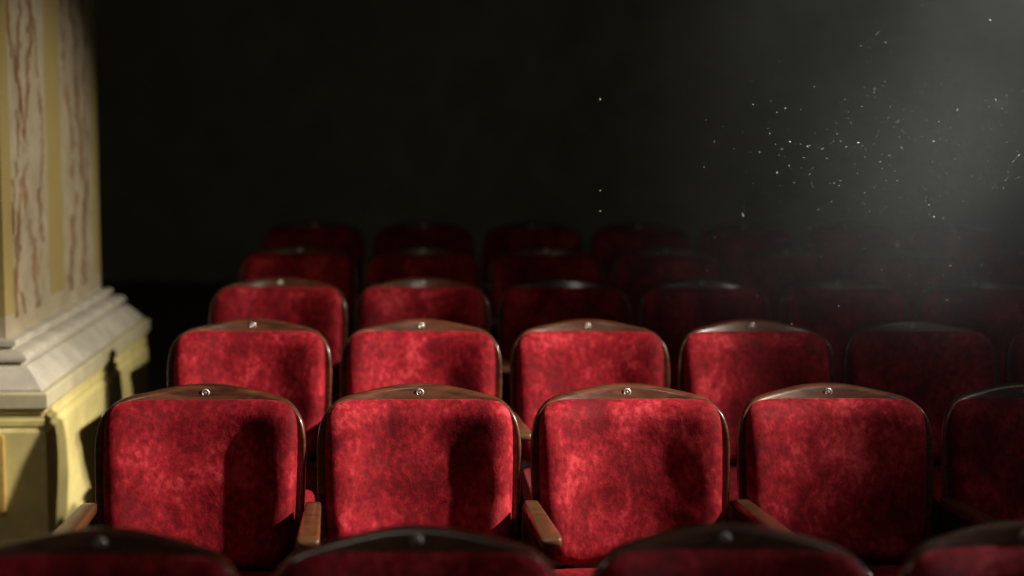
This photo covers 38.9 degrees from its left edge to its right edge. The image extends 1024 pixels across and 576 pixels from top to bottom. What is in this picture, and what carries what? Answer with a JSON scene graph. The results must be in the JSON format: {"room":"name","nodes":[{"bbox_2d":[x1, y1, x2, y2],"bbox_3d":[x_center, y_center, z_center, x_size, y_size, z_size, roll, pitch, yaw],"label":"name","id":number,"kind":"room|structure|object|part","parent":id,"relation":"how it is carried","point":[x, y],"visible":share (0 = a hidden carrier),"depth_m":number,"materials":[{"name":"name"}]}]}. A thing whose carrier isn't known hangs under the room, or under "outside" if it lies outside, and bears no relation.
{"room":"auditorium","nodes":[
{"label":"auditorium","id":0,"kind":"room"},
{"bbox_2d":[101,282,521,544],"bbox_3d":[1.006,0.956,4.913,7.800,0.511,12.600,0,7,-3],"label":"floor","id":1,"kind":"structure","parent":0,"point":[172,309],"depth_m":9.86,"materials":[{"name":"carpet"}]},
{"bbox_2d":[0,0,149,545],"bbox_3d":[-2.247,-1.623,5.445,1.335,5.250,1.820,0,7,-3],"label":"pillar","id":2,"kind":"structure","parent":1,"relation":"on","point":[70,350],"depth_m":5.33,"materials":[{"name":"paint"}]},
{"bbox_3d":[-2.267,0.625,4.800,1.150,0.275,0.018,0,7,-3],"label":"panel frame","id":3,"kind":"part","parent":2,"relation":"part of","materials":[{"name":"beige paint"}]},
{"bbox_3d":[-2.276,0.167,5.657,1.311,0.162,1.767,0,7,-3],"label":"moulding","id":4,"kind":"part","parent":2,"relation":"part of","materials":[{"name":"white paint"}]},
{"bbox_2d":[0,527,237,575],"bbox_3d":[-0.697,0.906,2.325,0.632,0.900,0.610,0,7,-3],"label":"seat","id":5,"kind":"object","parent":1,"relation":"on","point":[93,551],"visible":1,"depth_m":2.52,"materials":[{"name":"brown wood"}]},
{"bbox_2d":[94,537,105,546],"bbox_3d":[-0.722,0.448,2.537,0.022,0.022,0.005,0,7,-3],"label":"washer","id":6,"kind":"object","parent":5,"relation":"in","point":[98,541],"depth_m":2.54,"materials":[{"name":"silver metal"}]},
{"bbox_2d":[53,383,320,575],"bbox_3d":[-0.795,0.739,3.661,0.656,0.900,0.610,0,7,-3],"label":"seat","id":7,"kind":"object","parent":1,"relation":"on","point":[221,468],"visible":0.87,"depth_m":3.79,"materials":[{"name":"red fabric"}]},
{"bbox_3d":[-1.068,0.582,3.535,0.055,0.051,0.419,0,7,-5],"label":"armrest","id":8,"kind":"part","parent":7,"relation":"part of","materials":[{"name":"brown wood"}]},
{"bbox_2d":[236,571,276,575],"bbox_3d":[-0.804,0.785,3.586,0.482,0.107,0.450,0,7,-3],"label":"seat cushion","id":9,"kind":"object","parent":7,"relation":"on","point":[240,573],"depth_m":3.76,"materials":[{"name":"red fabric"}]},
{"bbox_3d":[-0.494,0.584,3.569,0.055,0.051,0.419,0,7,-5],"label":"armrest","id":10,"kind":"part","parent":7,"relation":"part of","materials":[{"name":"brown wood"}]},
{"bbox_2d":[167,318,331,507],"bbox_3d":[-0.828,0.582,4.549,0.632,0.900,0.610,0,7,-3],"label":"seat","id":11,"kind":"object","parent":1,"relation":"on","point":[290,361],"visible":0.4,"depth_m":4.70,"materials":[{"name":"red fabric"}]},
{"bbox_2d":[304,469,317,507],"bbox_3d":[-0.837,0.628,4.473,0.465,0.107,0.450,0,7,-3],"label":"seat cushion","id":12,"kind":"object","parent":11,"relation":"on","point":[311,495],"depth_m":4.46,"materials":[{"name":"red fabric"}]},
{"bbox_2d":[209,277,347,404],"bbox_3d":[-0.878,0.437,5.436,0.632,0.900,0.610,0,7,-3],"label":"seat","id":13,"kind":"object","parent":1,"relation":"on","point":[318,306],"visible":0.34,"depth_m":5.59,"materials":[{"name":"red fabric"}]},
{"bbox_2d":[239,245,357,339],"bbox_3d":[-0.931,0.287,6.323,0.632,0.900,0.610,0,7,-3],"label":"seat","id":14,"kind":"object","parent":1,"relation":"on","point":[336,268],"visible":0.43,"depth_m":6.47,"materials":[{"name":"red fabric"}]},
{"bbox_2d":[262,221,365,296],"bbox_3d":[-0.984,0.135,7.210,0.632,0.900,0.610,0,7,-3],"label":"seat","id":15,"kind":"object","parent":1,"relation":"on","point":[350,240],"visible":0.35,"depth_m":7.36,"materials":[{"name":"red fabric"}]},
{"bbox_2d":[275,525,557,575],"bbox_3d":[-0.126,0.908,2.359,0.593,0.900,0.610,0,7,-3],"label":"seat","id":16,"kind":"object","parent":1,"relation":"on","point":[402,550],"visible":1,"depth_m":2.54,"materials":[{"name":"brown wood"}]},
{"bbox_2d":[410,535,422,544],"bbox_3d":[-0.170,0.449,2.570,0.022,0.022,0.005,0,7,-3],"label":"washer","id":17,"kind":"object","parent":16,"relation":"in","point":[414,539],"depth_m":2.57,"materials":[{"name":"silver metal"}]},
{"bbox_2d":[372,221,487,291],"bbox_3d":[-0.409,0.137,7.244,0.593,0.900,0.610,0,7,-3],"label":"seat","id":18,"kind":"object","parent":1,"relation":"on","point":[418,233],"visible":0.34,"depth_m":7.40,"materials":[{"name":"red fabric"}]},
{"bbox_3d":[-0.138,-0.019,7.150,0.053,0.051,0.419,0,7,-5],"label":"armrest","id":19,"kind":"part","parent":18,"relation":"part of","materials":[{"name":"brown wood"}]},
{"bbox_2d":[364,246,496,334],"bbox_3d":[-0.357,0.289,6.358,0.593,0.900,0.610,0,7,-3],"label":"seat","id":20,"kind":"object","parent":1,"relation":"on","point":[411,261],"visible":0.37,"depth_m":6.51,"materials":[{"name":"red fabric"}]},
{"bbox_3d":[-0.086,0.133,6.264,0.053,0.051,0.419,0,7,-5],"label":"armrest","id":21,"kind":"part","parent":20,"relation":"part of","materials":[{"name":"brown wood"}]},
{"bbox_2d":[354,277,509,373],"bbox_3d":[-0.307,0.439,5.471,0.593,0.900,0.610,0,7,-3],"label":"seat","id":22,"kind":"object","parent":1,"relation":"on","point":[413,297],"visible":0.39,"depth_m":5.62,"materials":[{"name":"red fabric"}]},
{"bbox_3d":[-0.036,0.283,5.377,0.053,0.051,0.419,0,7,-5],"label":"armrest","id":23,"kind":"part","parent":22,"relation":"part of","materials":[{"name":"brown wood"}]},
{"bbox_2d":[340,319,530,440],"bbox_3d":[-0.256,0.584,4.583,0.593,0.900,0.610,0,7,-3],"label":"seat","id":24,"kind":"object","parent":1,"relation":"on","point":[435,351],"visible":0.44,"depth_m":4.73,"materials":[{"name":"red fabric"}]},
{"bbox_3d":[0.015,0.428,4.489,0.053,0.051,0.419,0,7,-5],"label":"armrest","id":25,"kind":"part","parent":24,"relation":"part of","materials":[{"name":"brown wood"}]},
{"bbox_2d":[317,383,561,554],"bbox_3d":[-0.204,0.741,3.697,0.607,0.900,0.610,0,7,-3],"label":"seat","id":26,"kind":"object","parent":1,"relation":"on","point":[410,453],"visible":0.9,"depth_m":3.83,"materials":[{"name":"red fabric"}]},
{"bbox_3d":[0.073,0.585,3.603,0.054,0.051,0.419,0,7,-5],"label":"armrest","id":27,"kind":"part","parent":26,"relation":"part of","materials":[{"name":"brown wood"}]},
{"bbox_2d":[481,222,583,302],"bbox_3d":[0.146,0.138,7.277,0.593,0.900,0.610,0,7,-3],"label":"seat","id":28,"kind":"object","parent":1,"relation":"on","point":[498,240],"visible":0.29,"depth_m":7.43,"materials":[{"name":"red fabric"}]},
{"bbox_2d":[488,246,633,342],"bbox_3d":[0.198,0.290,6.391,0.593,0.900,0.610,0,7,-3],"label":"seat","id":29,"kind":"object","parent":1,"relation":"on","point":[508,269],"visible":0.36,"depth_m":6.54,"materials":[{"name":"red fabric"}]},
{"bbox_2d":[497,277,631,406],"bbox_3d":[0.246,0.440,5.503,0.593,0.900,0.610,0,7,-3],"label":"seat","id":30,"kind":"object","parent":1,"relation":"on","point":[522,307],"visible":0.31,"depth_m":5.65,"materials":[{"name":"red fabric"}]},
{"bbox_2d":[510,319,669,503],"bbox_3d":[0.296,0.585,4.616,0.593,0.900,0.610,0,7,-3],"label":"seat","id":31,"kind":"object","parent":1,"relation":"on","point":[547,361],"visible":0.47,"depth_m":4.76,"materials":[{"name":"red fabric"}]},
{"bbox_2d":[521,468,531,500],"bbox_3d":[0.268,0.631,4.539,0.465,0.107,0.450,0,7,-3],"label":"seat cushion","id":32,"kind":"object","parent":31,"relation":"on","point":[525,472],"depth_m":4.56,"materials":[{"name":"red fabric"}]},
{"bbox_2d":[589,222,690,284],"bbox_3d":[0.701,0.140,7.311,0.593,0.900,0.610,0,7,-3],"label":"seat","id":33,"kind":"object","parent":1,"relation":"on","point":[608,243],"visible":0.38,"depth_m":7.46,"materials":[{"name":"red fabric"}]},
{"bbox_2d":[530,383,792,575],"bbox_3d":[0.357,0.742,3.730,0.602,0.900,0.610,0,7,-3],"label":"seat","id":34,"kind":"object","parent":1,"relation":"on","point":[612,465],"visible":0.84,"depth_m":3.86,"materials":[{"name":"red fabric"}]},
{"bbox_2d":[554,568,593,575],"bbox_3d":[0.329,0.788,3.653,0.472,0.107,0.450,0,7,-3],"label":"seat cushion","id":35,"kind":"object","parent":34,"relation":"on","point":[559,571],"depth_m":3.80,"materials":[{"name":"red fabric"}]},
{"bbox_3d":[0.632,0.587,3.636,0.054,0.051,0.419,0,7,-5],"label":"armrest","id":36,"kind":"part","parent":34,"relation":"part of","materials":[{"name":"brown wood"}]},
{"bbox_2d":[611,247,726,325],"bbox_3d":[0.753,0.292,6.424,0.593,0.900,0.610,0,7,-3],"label":"seat","id":37,"kind":"object","parent":1,"relation":"on","point":[634,273],"visible":0.35,"depth_m":6.58,"materials":[{"name":"red fabric"}]},
{"bbox_2d":[638,278,771,389],"bbox_3d":[0.798,0.442,5.537,0.593,0.900,0.610,0,7,-3],"label":"seat","id":38,"kind":"object","parent":1,"relation":"on","point":[671,310],"visible":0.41,"depth_m":5.68,"materials":[{"name":"red fabric"}]},
{"bbox_2d":[591,523,870,575],"bbox_3d":[0.426,0.909,2.392,0.593,0.900,0.610,0,7,-3],"label":"seat","id":39,"kind":"object","parent":1,"relation":"on","point":[705,549],"visible":1,"depth_m":2.57,"materials":[{"name":"red fabric"}]},
{"bbox_2d":[719,533,730,541],"bbox_3d":[0.382,0.451,2.603,0.022,0.022,0.005,0,7,-3],"label":"washer","id":40,"kind":"object","parent":39,"relation":"in","point":[723,537],"depth_m":2.60,"materials":[{"name":"silver metal"}]},
{"bbox_2d":[696,223,796,281],"bbox_3d":[1.256,0.141,7.344,0.593,0.900,0.610,0,7,-3],"label":"seat","id":41,"kind":"object","parent":1,"relation":"on","point":[732,241],"visible":0.29,"depth_m":7.50,"materials":[{"name":"red fabric"}]},
{"bbox_2d":[677,319,835,501],"bbox_3d":[0.849,0.587,4.649,0.593,0.900,0.610,0,7,-3],"label":"seat","id":42,"kind":"object","parent":1,"relation":"on","point":[731,363],"visible":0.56,"depth_m":4.79,"materials":[{"name":"red fabric"}]},
{"bbox_2d":[729,467,737,501],"bbox_3d":[0.821,0.633,4.572,0.465,0.107,0.450,0,7,-3],"label":"seat cushion","id":43,"kind":"object","parent":42,"relation":"on","point":[733,492],"depth_m":4.42,"materials":[{"name":"red fabric"}]},
{"bbox_2d":[733,247,846,321],"bbox_3d":[1.308,0.293,6.457,0.593,0.900,0.610,0,7,-3],"label":"seat","id":44,"kind":"object","parent":1,"relation":"on","point":[772,271],"visible":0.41,"depth_m":6.61,"materials":[{"name":"red fabric"}]},
{"bbox_2d":[778,278,909,382],"bbox_3d":[1.351,0.443,5.569,0.593,0.900,0.610,0,7,-3],"label":"seat","id":45,"kind":"object","parent":1,"relation":"on","point":[834,308],"visible":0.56,"depth_m":5.72,"materials":[{"name":"red fabric"}]},
{"bbox_2d":[803,223,902,278],"bbox_3d":[1.811,0.143,7.377,0.593,0.900,0.610,0,7,-3],"label":"seat","id":46,"kind":"object","parent":1,"relation":"on","point":[847,242],"visible":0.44,"depth_m":7.53,"materials":[{"name":"red fabric"}]},
{"bbox_2d":[736,383,999,575],"bbox_3d":[0.912,0.744,3.763,0.602,0.900,0.610,0,7,-3],"label":"seat","id":47,"kind":"object","parent":1,"relation":"on","point":[850,467],"visible":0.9,"depth_m":3.90,"materials":[{"name":"red fabric"}]},
{"bbox_2d":[864,565,902,575],"bbox_3d":[0.884,0.790,3.686,0.472,0.107,0.450,0,7,-3],"label":"seat cushion","id":48,"kind":"object","parent":47,"relation":"on","point":[874,570],"depth_m":3.82,"materials":[{"name":"red fabric"}]},
{"bbox_3d":[1.188,0.588,3.670,0.054,0.051,0.419,0,7,-5],"label":"armrest","id":49,"kind":"part","parent":47,"relation":"part of","materials":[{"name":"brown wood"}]},
{"bbox_2d":[853,248,966,318],"bbox_3d":[1.863,0.295,6.490,0.593,0.900,0.610,0,7,-3],"label":"seat","id":50,"kind":"object","parent":1,"relation":"on","point":[909,271],"visible":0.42,"depth_m":6.65,"materials":[{"name":"red fabric"}]},
{"bbox_2d":[842,319,998,502],"bbox_3d":[1.401,0.588,4.682,0.593,0.900,0.610,0,7,-3],"label":"seat","id":51,"kind":"object","parent":1,"relation":"on","point":[928,363],"visible":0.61,"depth_m":4.83,"materials":[{"name":"red fabric"}]},
{"bbox_2d":[933,466,941,502],"bbox_3d":[1.373,0.634,4.605,0.465,0.107,0.450,0,7,-3],"label":"seat cushion","id":52,"kind":"object","parent":51,"relation":"on","point":[937,487],"depth_m":4.45,"materials":[{"name":"red fabric"}]},
{"bbox_2d":[899,521,1023,575],"bbox_3d":[0.978,0.911,2.425,0.593,0.900,0.610,0,7,-3],"label":"seat","id":53,"kind":"object","parent":1,"relation":"on","point":[993,548],"visible":1,"depth_m":2.60,"materials":[{"name":"red fabric"}]},
{"bbox_2d":[915,279,1023,383],"bbox_3d":[1.903,0.445,5.602,0.593,0.900,0.610,0,7,-3],"label":"seat","id":54,"kind":"object","parent":1,"relation":"on","point":[994,309],"visible":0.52,"depth_m":5.76,"materials":[{"name":"red fabric"}]},
{"bbox_2d":[940,382,1023,520],"bbox_3d":[1.471,0.745,3.797,0.602,0.900,0.610,0,7,-3],"label":"seat","id":55,"kind":"object","parent":1,"relation":"on","point":[982,433],"visible":0.77,"depth_m":3.92,"materials":[{"name":"red fabric"}]},
{"bbox_2d":[1004,327,1023,382],"bbox_3d":[1.954,0.590,4.715,0.593,0.900,0.610,0,7,-3],"label":"seat","id":56,"kind":"object","parent":1,"relation":"on","point":[1014,353],"visible":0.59,"depth_m":4.83,"materials":[{"name":"red fabric"}]},
{"bbox_2d":[94,0,1023,281],"bbox_3d":[0.654,-2.167,10.954,7.800,5.400,0.150,0,7,-3],"label":"wall","id":57,"kind":"structure","parent":0,"point":[222,124],"depth_m":10.95,"materials":[{"name":"paint"}]},
{"bbox_2d":[599,19,1023,323],"bbox_3d":[0.960,-0.377,3.946,1.546,1.039,1.198,0,7,-3],"label":"dust","id":58,"kind":"object","parent":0,"point":[989,19],"visible":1,"depth_m":3.98,"materials":[{"name":"white"}]}
]}

